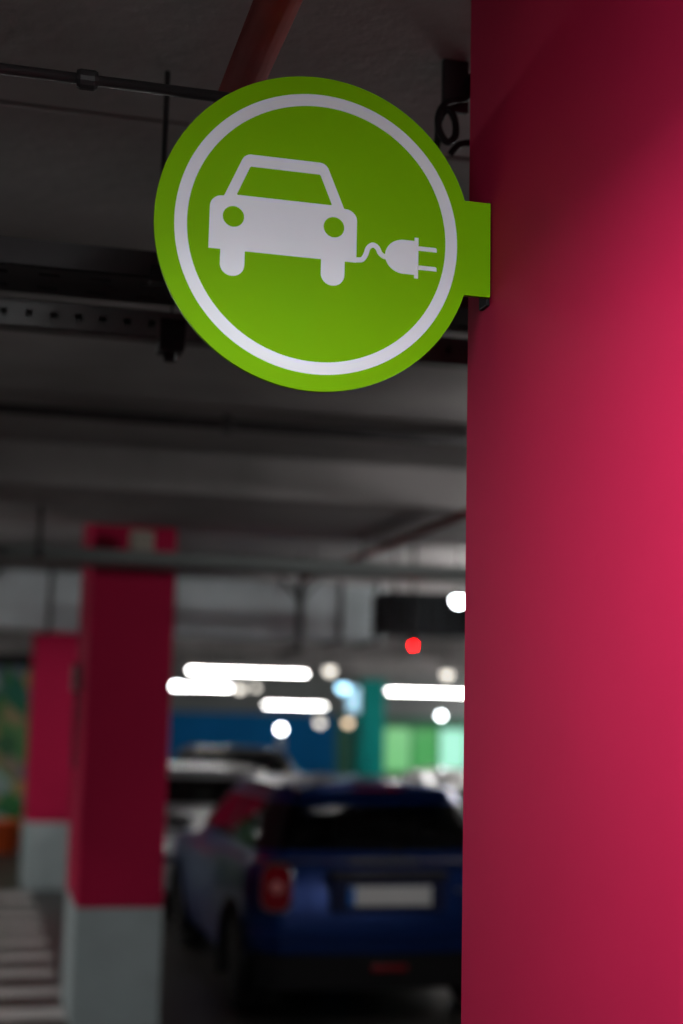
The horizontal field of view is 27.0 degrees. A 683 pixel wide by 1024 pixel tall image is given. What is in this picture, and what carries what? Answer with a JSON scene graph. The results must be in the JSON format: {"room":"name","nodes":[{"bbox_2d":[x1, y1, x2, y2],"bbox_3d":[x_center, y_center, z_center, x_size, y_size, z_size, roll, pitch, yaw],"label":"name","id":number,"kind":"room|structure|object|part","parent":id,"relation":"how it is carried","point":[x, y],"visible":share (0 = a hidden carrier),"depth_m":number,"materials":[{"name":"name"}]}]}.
{"room":"indoor parking garage","nodes":[
{"label":"indoor parking garage","id":0,"kind":"room"},
{"bbox_2d":[0,843,460,1023],"bbox_3d":[0.649,3.856,13.165,22.000,0.200,40.000,3,-9,-14],"label":"floor","id":1,"kind":"structure","parent":0,"point":[192,990],"depth_m":9.37,"materials":[{"name":"concrete"}]},
{"bbox_2d":[0,808,22,853],"bbox_3d":[-4.356,4.120,18.412,0.440,0.568,0.440,3,-9,-14],"label":"tub","id":2,"kind":"object","parent":1,"relation":"on","point":[9,828],"visible":0.98,"depth_m":18.25,"materials":[{"name":"orange"}]},
{"bbox_3d":[-4.356,3.926,18.460,0.436,0.169,0.016,3,-9,-14],"label":"handle","id":3,"kind":"part","parent":2,"relation":"part of","materials":[{"name":"black plastic"}]},
{"bbox_2d":[0,653,31,842],"bbox_3d":[-6.261,3.209,19.574,4.600,2.620,0.160,3,-9,-14],"label":"wall","id":4,"kind":"structure","parent":1,"relation":"on","point":[15,669],"depth_m":19.96,"materials":[{"name":"green plastic"}]},
{"bbox_2d":[0,891,66,1020],"bbox_3d":[-3.842,3.348,11.085,3.040,0.004,6.210,3,-9,-14],"label":"zebra crossing","id":5,"kind":"object","parent":1,"relation":"on","point":[11,1014],"visible":0.84,"depth_m":9.97,"materials":[{"name":"paint"}]},
{"bbox_2d":[19,632,78,889],"bbox_3d":[-3.115,2.389,15.295,0.488,3.150,0.964,3,-9,-14],"label":"concrete pillar","id":6,"kind":"structure","parent":1,"relation":"on","point":[48,770],"depth_m":14.79,"materials":[{"name":"red paint"}]},
{"bbox_2d":[61,524,176,1023],"bbox_3d":[-1.398,1.498,8.922,0.506,3.150,0.984,3,-9,-14],"label":"concrete pillar","id":7,"kind":"structure","parent":1,"relation":"on","point":[111,960],"depth_m":8.44,"materials":[{"name":"red paint"}]},
{"bbox_2d":[71,665,82,766],"bbox_3d":[-1.662,1.272,8.875,0.058,0.630,0.120,3,-9,-14],"label":"box","id":8,"kind":"object","parent":7,"relation":"attached to","point":[77,670],"visible":1,"depth_m":8.85,"materials":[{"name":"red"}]},
{"bbox_2d":[163,761,268,897],"bbox_3d":[-1.363,3.253,14.560,2.112,1.305,4.092,3,-9,-14],"label":"parked car","id":9,"kind":"object","parent":1,"relation":"on","point":[194,789],"visible":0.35,"depth_m":14.13,"materials":[{"name":"silver metal"}]},
{"bbox_2d":[170,745,295,773],"bbox_3d":[-1.678,3.962,19.846,2.112,1.415,4.054,3,-9,-14],"label":"parked car","id":10,"kind":"object","parent":1,"relation":"on","point":[274,761],"visible":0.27,"depth_m":18.45,"materials":[{"name":"black paint"}]},
{"bbox_3d":[-1.893,3.284,18.226,0.158,0.278,0.259,-1,-9,13],"label":"post","id":11,"kind":"part","parent":10,"relation":"part of","materials":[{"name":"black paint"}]},
{"bbox_3d":[-0.662,3.356,18.530,0.158,0.278,0.259,8,-11,-41],"label":"post","id":12,"kind":"part","parent":10,"relation":"part of","materials":[{"name":"black paint"}]},
{"bbox_2d":[277,726,283,750],"bbox_3d":[-1.133,4.768,26.122,0.120,1.657,0.120,3,-9,-14],"label":"lamp","id":13,"kind":"object","parent":1,"relation":"on","point":[280,740],"visible":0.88,"depth_m":26.16,"materials":[{"name":"grey"}]},
{"bbox_3d":[-1.116,4.005,26.233,0.120,0.115,0.120,3,-9,-14],"label":"globe","id":14,"kind":"part","parent":13,"relation":"part of","materials":[{"name":"white glass"}]},
{"bbox_2d":[166,757,462,1009],"bbox_3d":[-0.196,2.540,10.381,2.111,1.562,3.888,3,-8,-12],"label":"hatchback car","id":15,"kind":"object","parent":1,"relation":"on","point":[297,881],"visible":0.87,"depth_m":8.71,"materials":[{"name":"blue metal"}]},
{"bbox_2d":[166,812,193,829],"bbox_3d":[-1.225,2.332,10.732,0.221,0.132,0.085,3,-9,-14],"label":"license plate","id":16,"kind":"object","parent":15,"relation":"attached to","point":[175,821],"depth_m":10.69,"materials":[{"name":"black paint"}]},
{"bbox_3d":[-0.909,2.174,10.489,0.093,0.274,0.593,6,-10,-29],"label":"windscreen post","id":17,"kind":"part","parent":15,"relation":"part of","materials":[{"name":"black plastic"}]},
{"bbox_3d":[-0.713,2.062,9.672,0.210,0.278,0.055,-4,-10,31],"label":"door post","id":18,"kind":"part","parent":15,"relation":"part of","materials":[{"name":"metal"}]},
{"bbox_3d":[-0.426,1.951,8.865,0.179,0.278,0.264,-1,-9,14],"label":"post","id":19,"kind":"part","parent":15,"relation":"part of","materials":[{"name":"black plastic"}]},
{"bbox_2d":[260,862,295,912],"bbox_3d":[-0.378,2.243,8.493,0.200,0.295,0.099,0,-8,10],"label":"tail light","id":20,"kind":"object","parent":15,"relation":"attached to","point":[278,879],"depth_m":8.45,"materials":[{"name":"red plastic"}]},
{"bbox_2d":[247,950,461,990],"bbox_3d":[0.248,2.764,8.613,1.600,0.210,0.292,3,-9,-14],"label":"bumper cover","id":21,"kind":"object","parent":15,"relation":"attached to","point":[271,970],"depth_m":8.44,"materials":[{"name":"black plastic"}]},
{"bbox_3d":[0.245,2.150,8.771,1.520,0.020,0.165,3,-9,-14],"label":"waist trim","id":22,"kind":"part","parent":15,"relation":"part of","materials":[{"name":"blue paint"}]},
{"bbox_2d":[353,787,402,789],"bbox_3d":[0.227,1.740,8.942,0.320,0.018,0.032,3,-9,-14],"label":"brake light","id":23,"kind":"object","parent":15,"relation":"attached to","point":[354,788],"depth_m":8.93,"materials":[{"name":"red"}]},
{"bbox_3d":[0.280,2.198,8.619,0.740,0.037,0.155,3,-9,-14],"label":"boot handle","id":24,"kind":"part","parent":15,"relation":"part of","materials":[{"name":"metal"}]},
{"bbox_3d":[0.292,2.308,8.547,0.520,0.115,0.020,3,-9,-14],"label":"number plate","id":25,"kind":"part","parent":15,"relation":"part of","materials":[{"name":"white"}]},
{"bbox_3d":[0.815,2.024,9.171,0.179,0.278,0.264,9,-11,-42],"label":"post","id":26,"kind":"part","parent":15,"relation":"part of","materials":[{"name":"black metal"}]},
{"bbox_2d":[352,679,384,775],"bbox_3d":[0.462,4.184,24.789,0.440,2.500,0.500,3,-9,-14],"label":"column","id":27,"kind":"structure","parent":1,"relation":"on","point":[368,726],"depth_m":24.63,"materials":[{"name":"teal paint"}]},
{"bbox_2d":[346,686,361,713],"bbox_3d":[0.219,3.237,24.536,0.260,0.470,0.100,3,-9,-14],"label":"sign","id":28,"kind":"object","parent":27,"relation":"attached to","point":[354,693],"visible":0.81,"depth_m":24.49,"materials":[{"name":"blue metal"}]},
{"bbox_2d":[384,724,463,777],"bbox_3d":[2.415,5.017,27.566,3.350,1.740,0.100,3,-9,-14],"label":"wall","id":29,"kind":"structure","parent":1,"relation":"on","point":[397,736],"depth_m":27.39,"materials":[{"name":"green"}]},
{"bbox_3d":[1.073,4.556,27.277,0.498,0.810,0.040,3,-9,-14],"label":"lit pane","id":30,"kind":"part","parent":29,"relation":"part of","materials":[{"name":"green"}]},
{"bbox_3d":[1.614,4.587,27.411,0.498,0.810,0.040,3,-9,-14],"label":"lit pane","id":31,"kind":"part","parent":29,"relation":"part of","materials":[{"name":"green glass"}]},
{"bbox_3d":[2.155,4.619,27.545,0.498,0.810,0.040,3,-9,-14],"label":"lit pane","id":32,"kind":"part","parent":29,"relation":"part of","materials":[{"name":"green glass"}]},
{"bbox_2d":[398,768,463,806],"bbox_3d":[1.196,3.304,14.631,2.112,1.342,4.054,3,-9,-14],"label":"parked car","id":33,"kind":"object","parent":1,"relation":"on","point":[452,778],"visible":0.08,"depth_m":13.52,"materials":[{"name":"grey paint"}]},
{"bbox_3d":[0.981,2.639,13.008,0.158,0.255,0.259,-1,-9,13],"label":"post","id":34,"kind":"part","parent":33,"relation":"part of","materials":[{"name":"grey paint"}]},
{"bbox_2d":[461,0,682,1023],"bbox_3d":[0.584,0.532,1.998,0.516,3.150,1.059,3,-9,-14],"label":"concrete pillar","id":35,"kind":"structure","parent":1,"relation":"on","point":[572,879],"depth_m":2.05,"materials":[{"name":"red paint"}]},
{"bbox_2d":[153,76,490,392],"bbox_3d":[-0.028,-0.468,2.420,0.586,0.549,0.045,3,-9,-14],"label":"sign","id":36,"kind":"object","parent":35,"relation":"attached to","point":[310,232],"visible":1,"depth_m":2.39,"materials":[{"name":"green painted plastic"},{"name":"white paint"}]},
{"bbox_2d":[0,0,470,566],"bbox_3d":[0.725,0.518,13.652,22.000,0.250,40.000,3,-9,-14],"label":"ceiling","id":37,"kind":"structure","parent":0,"point":[77,166],"depth_m":3.72,"materials":[{"name":"concrete"}]},
{"bbox_2d":[148,71,170,286],"bbox_3d":[-0.373,-0.703,2.982,0.040,0.465,0.040,3,-9,-14],"label":"rod","id":38,"kind":"object","parent":37,"relation":"hanging from","point":[156,278],"visible":0.64,"depth_m":2.98,"materials":[{"name":"metal"}]},
{"bbox_3d":[-0.373,-0.705,2.982,0.011,0.460,0.011,7,-10,-36],"label":"rod","id":39,"kind":"part","parent":38,"relation":"part of","materials":[{"name":"metal"}]},
{"bbox_2d":[173,650,180,688],"bbox_3d":[-2.292,1.989,19.967,0.120,0.974,0.120,3,-9,-14],"label":"lamp","id":40,"kind":"object","parent":37,"relation":"attached to","point":[177,683],"visible":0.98,"depth_m":19.89,"materials":[{"name":"grey metal"}]},
{"bbox_3d":[-2.291,1.942,19.974,0.015,0.879,0.016,3,-9,-14],"label":"stem","id":41,"kind":"part","parent":40,"relation":"part of","materials":[{"name":"metal"}]},
{"bbox_2d":[0,554,385,656],"bbox_3d":[-3.705,0.606,11.244,8.270,0.820,0.710,3,-9,-14],"label":"ventilation duct","id":42,"kind":"object","parent":37,"relation":"hanging from","point":[46,602],"visible":0.81,"depth_m":11.65,"materials":[{"name":"grey metal"}]},
{"bbox_2d":[171,662,232,688],"bbox_3d":[-2.250,2.264,22.022,1.150,0.923,0.100,3,-9,-14],"label":"tube light","id":43,"kind":"object","parent":37,"relation":"hanging from","point":[197,684],"visible":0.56,"depth_m":21.97,"materials":[{"name":"grey"}]},
{"bbox_2d":[0,644,464,677],"bbox_3d":[-2.530,2.661,26.321,22.000,0.500,0.500,3,-9,-14],"label":"ceiling beam","id":44,"kind":"structure","parent":37,"relation":"attached to","point":[359,665],"depth_m":26.61,"materials":[{"name":"concrete"}]},
{"bbox_2d":[0,631,464,659],"bbox_3d":[-0.864,1.727,19.795,22.000,0.460,0.500,3,-9,-14],"label":"trim","id":45,"kind":"structure","parent":37,"relation":"attached to","point":[392,646],"depth_m":19.71,"materials":[{"name":"concrete"}]},
{"bbox_2d":[0,562,464,593],"bbox_3d":[0.656,0.883,13.844,22.000,0.440,0.500,3,-9,-14],"label":"trim","id":46,"kind":"structure","parent":37,"relation":"attached to","point":[403,586],"depth_m":13.34,"materials":[{"name":"concrete"}]},
{"bbox_2d":[0,439,466,543],"bbox_3d":[1.969,0.059,8.722,22.000,0.230,1.400,3,-9,-14],"label":"ceiling beam","id":47,"kind":"structure","parent":37,"relation":"attached to","point":[74,483],"depth_m":7.54,"materials":[{"name":"concrete"}]},
{"bbox_2d":[34,504,43,557],"bbox_3d":[-1.652,0.104,7.792,0.044,0.300,0.044,3,-9,-14],"label":"rod","id":48,"kind":"object","parent":47,"relation":"hanging from","point":[38,552],"visible":1,"depth_m":7.78,"materials":[{"name":"metal"}]},
{"bbox_3d":[-1.652,0.089,7.794,0.026,0.270,0.026,0,-8,8],"label":"rod","id":49,"kind":"part","parent":48,"relation":"part of","materials":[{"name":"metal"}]},
{"bbox_2d":[0,532,465,583],"bbox_3d":[-0.550,0.211,8.443,13.000,0.285,0.300,3,-9,-14],"label":"pipe","id":50,"kind":"object","parent":47,"relation":"hanging from","point":[9,553],"visible":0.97,"depth_m":8.29,"materials":[{"name":"grey metal"}]},
{"bbox_2d":[129,530,153,550],"bbox_3d":[-1.166,0.175,8.291,0.130,0.125,0.140,3,-9,-14],"label":"junction box","id":51,"kind":"object","parent":50,"relation":"on","point":[140,540],"visible":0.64,"depth_m":8.22,"materials":[{"name":"beige"}]},
{"bbox_2d":[0,236,467,332],"bbox_3d":[-0.201,-0.670,3.269,6.301,0.440,0.215,3,-9,-14],"label":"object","id":52,"kind":"object","parent":37,"relation":"hanging from","point":[26,265],"visible":0.15,"depth_m":3.09,"materials":[{"name":"metal"}]},
{"bbox_2d":[0,297,467,369],"bbox_3d":[-0.243,-0.605,3.424,6.300,0.525,0.069,3,-9,-14],"label":"channel","id":53,"kind":"object","parent":37,"relation":"hanging from","point":[170,331],"visible":0.43,"depth_m":3.31,"materials":[{"name":"metal"}]},
{"bbox_2d":[234,652,245,692],"bbox_3d":[-1.426,2.058,20.178,0.168,1.011,0.168,3,-9,-14],"label":"lamp","id":54,"kind":"object","parent":37,"relation":"attached to","point":[239,687],"visible":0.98,"depth_m":20.07,"materials":[{"name":"grey metal"}]},
{"bbox_3d":[-1.436,2.513,20.112,0.140,0.092,0.140,3,-9,-14],"label":"globe","id":55,"kind":"part","parent":54,"relation":"part of","materials":[{"name":"white glass"}]},
{"bbox_2d":[185,638,308,675],"bbox_3d":[-1.121,1.539,17.204,1.500,0.828,0.100,3,-9,-14],"label":"tube light","id":56,"kind":"object","parent":37,"relation":"hanging from","point":[229,668],"visible":0.93,"depth_m":17.11,"materials":[{"name":"grey"}]},
{"bbox_2d":[252,653,259,689],"bbox_3d":[-1.264,2.186,21.243,0.120,0.949,0.120,3,-9,-14],"label":"lamp","id":57,"kind":"object","parent":37,"relation":"attached to","point":[255,686],"visible":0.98,"depth_m":21.16,"materials":[{"name":"grey metal"}]},
{"bbox_2d":[214,0,302,102],"bbox_3d":[0.908,-1.461,-1.642,0.086,0.243,9.808,3,-9,-14],"label":"pipe","id":58,"kind":"object","parent":37,"relation":"hanging from","point":[267,24],"visible":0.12,"depth_m":2.39,"materials":[{"name":"metal"}]},
{"bbox_2d":[0,63,230,101],"bbox_3d":[-1.720,-0.823,2.145,3.600,0.035,0.036,3,-9,-14],"label":"conduit pipe","id":59,"kind":"object","parent":58,"relation":"attached to","point":[84,79],"visible":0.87,"depth_m":2.46,"materials":[{"name":"metal"}]},
{"bbox_2d":[263,673,326,706],"bbox_3d":[-0.985,3.614,30.488,1.380,1.093,0.100,3,-9,-14],"label":"tube light","id":60,"kind":"object","parent":37,"relation":"hanging from","point":[271,703],"visible":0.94,"depth_m":30.38,"materials":[{"name":"grey"}]},
{"bbox_2d":[315,673,324,726],"bbox_3d":[-0.415,3.551,28.559,0.216,1.498,0.216,3,-9,-14],"label":"lamp","id":61,"kind":"object","parent":37,"relation":"attached to","point":[319,721],"visible":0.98,"depth_m":28.41,"materials":[{"name":"grey metal"}]},
{"bbox_3d":[-0.431,4.233,28.459,0.180,0.119,0.180,3,-9,-14],"label":"globe","id":62,"kind":"part","parent":61,"relation":"part of","materials":[{"name":"white glass"}]},
{"bbox_3d":[-0.414,3.466,28.571,0.014,1.327,0.016,6,-9,-29],"label":"stem","id":63,"kind":"part","parent":61,"relation":"part of","materials":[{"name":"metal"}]},
{"bbox_2d":[324,644,336,674],"bbox_3d":[-0.142,1.726,18.469,0.168,0.789,0.168,3,-9,-14],"label":"lamp","id":64,"kind":"object","parent":37,"relation":"attached to","point":[329,669],"visible":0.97,"depth_m":18.37,"materials":[{"name":"grey metal"}]},
{"bbox_3d":[-0.149,2.070,18.419,0.140,0.092,0.140,3,-9,-14],"label":"globe","id":65,"kind":"part","parent":64,"relation":"part of","materials":[{"name":"white glass"}]},
{"bbox_2d":[336,656,349,692],"bbox_3d":[0.031,2.264,21.563,0.216,0.953,0.216,3,-9,-14],"label":"lamp","id":66,"kind":"object","parent":37,"relation":"attached to","point":[342,686],"visible":0.97,"depth_m":21.44,"materials":[{"name":"grey metal"}]},
{"bbox_3d":[0.022,2.677,21.503,0.180,0.119,0.180,3,-9,-14],"label":"globe","id":67,"kind":"part","parent":66,"relation":"part of","materials":[{"name":"white glass"}]},
{"bbox_2d":[343,656,352,725],"bbox_3d":[0.136,3.272,26.656,0.192,1.473,0.192,3,-9,-14],"label":"lamp","id":68,"kind":"object","parent":37,"relation":"attached to","point":[347,721],"visible":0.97,"depth_m":26.50,"materials":[{"name":"grey metal"}]},
{"bbox_3d":[0.121,3.949,26.557,0.160,0.106,0.160,3,-9,-14],"label":"globe","id":69,"kind":"part","parent":68,"relation":"part of","materials":[{"name":"orange"}]},
{"bbox_2d":[301,509,465,581],"bbox_3d":[0.523,-0.043,8.003,0.044,0.292,6.700,3,-9,-14],"label":"pipe","id":70,"kind":"object","parent":37,"relation":"hanging from","point":[460,515],"visible":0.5,"depth_m":8.41,"materials":[{"name":"metal"}]},
{"bbox_2d":[0,402,466,446],"bbox_3d":[-0.120,-0.331,5.786,10.500,0.077,0.079,3,-9,-14],"label":"conduit pipe","id":71,"kind":"object","parent":70,"relation":"attached to","point":[227,423],"visible":0.56,"depth_m":5.68,"materials":[{"name":"grey metal"}]},
{"bbox_2d":[408,541,417,647],"bbox_3d":[0.507,0.526,9.950,0.068,0.845,0.068,3,-9,-14],"label":"light","id":72,"kind":"object","parent":37,"relation":"hanging from","point":[413,640],"visible":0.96,"depth_m":9.92,"materials":[{"name":"metal"}]},
{"bbox_3d":[0.507,0.505,9.953,0.018,0.803,0.018,7,-10,-36],"label":"stem","id":73,"kind":"part","parent":72,"relation":"part of","materials":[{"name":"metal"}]},
{"bbox_2d":[372,546,464,639],"bbox_3d":[0.808,0.614,10.972,1.050,0.710,0.462,3,-9,-14],"label":"sign","id":74,"kind":"object","parent":37,"relation":"hanging from","point":[436,615],"visible":0.48,"depth_m":10.69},
{"bbox_2d":[396,598,464,629],"bbox_3d":[0.859,0.776,10.730,0.930,0.220,0.016,3,-9,-14],"label":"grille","id":75,"kind":"object","parent":74,"relation":"attached to","point":[430,613],"depth_m":10.68,"materials":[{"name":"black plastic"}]},
{"bbox_2d":[384,673,463,693],"bbox_3d":[1.530,2.479,22.957,1.700,0.908,0.100,3,-9,-14],"label":"tube light","id":76,"kind":"object","parent":37,"relation":"hanging from","point":[410,689],"visible":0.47,"depth_m":22.80,"materials":[{"name":"grey"}]},
{"bbox_2d":[438,659,443,717],"bbox_3d":[1.758,2.975,25.028,0.120,1.282,0.120,3,-9,-14],"label":"lamp","id":77,"kind":"object","parent":37,"relation":"attached to","point":[440,714],"visible":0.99,"depth_m":24.97,"materials":[{"name":"grey metal"}]},
{"bbox_3d":[1.759,2.929,25.035,0.014,1.187,0.016,6,-9,-29],"label":"stem","id":78,"kind":"part","parent":77,"relation":"part of","materials":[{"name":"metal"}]},
{"bbox_2d":[441,639,452,678],"bbox_3d":[1.479,1.957,19.892,0.180,0.763,0.180,3,-9,-14],"label":"lamp","id":79,"kind":"object","parent":37,"relation":"attached to","point":[446,673],"visible":0.97,"depth_m":19.80,"materials":[{"name":"grey metal"}]},
{"bbox_3d":[1.472,2.286,19.844,0.150,0.099,0.150,3,-9,-14],"label":"globe","id":80,"kind":"part","parent":79,"relation":"part of","materials":[{"name":"white glass"}]},
{"bbox_3d":[1.481,1.887,19.902,0.014,0.621,0.016,6,-9,-29],"label":"stem","id":81,"kind":"part","parent":79,"relation":"part of","materials":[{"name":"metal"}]},
{"bbox_2d":[434,59,469,155],"bbox_3d":[0.230,-0.802,2.898,0.137,0.266,0.054,3,-9,-14],"label":"cable loop","id":82,"kind":"object","parent":37,"relation":"hanging from","point":[455,78],"visible":0.83,"depth_m":2.91,"materials":[{"name":"black plastic"}]},
{"bbox_2d":[451,544,464,606],"bbox_3d":[0.859,0.431,10.366,0.120,0.522,0.120,3,-9,-14],"label":"lamp","id":83,"kind":"object","parent":37,"relation":"attached to","point":[458,599],"visible":0.88,"depth_m":10.31,"materials":[{"name":"grey metal"}]},
{"bbox_3d":[0.854,0.656,10.333,0.100,0.066,0.100,3,-9,-14],"label":"globe","id":84,"kind":"part","parent":83,"relation":"part of","materials":[{"name":"white glass"}]},
{"bbox_3d":[0.860,0.384,10.373,0.014,0.426,0.016,-4,-10,31],"label":"stem","id":85,"kind":"part","parent":83,"relation":"part of","materials":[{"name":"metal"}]},
{"bbox_2d":[170,669,463,717],"bbox_3d":[-4.217,3.964,32.843,22.000,1.250,0.200,3,-9,-14],"label":"wall","id":86,"kind":"structure","parent":0,"point":[287,688],"depth_m":33.53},
{"bbox_2d":[168,711,335,773],"bbox_3d":[-7.545,5.326,31.787,15.200,1.900,0.230,3,-9,-14],"label":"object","id":87,"kind":"structure","parent":86,"relation":"attached to","point":[309,747],"depth_m":33.17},
{"bbox_2d":[335,715,463,773],"bbox_3d":[3.117,5.953,34.420,6.800,1.900,0.230,3,-9,-14],"label":"trim","id":88,"kind":"structure","parent":86,"relation":"attached to","point":[344,734],"depth_m":33.67,"materials":[{"name":"green"}]}
]}

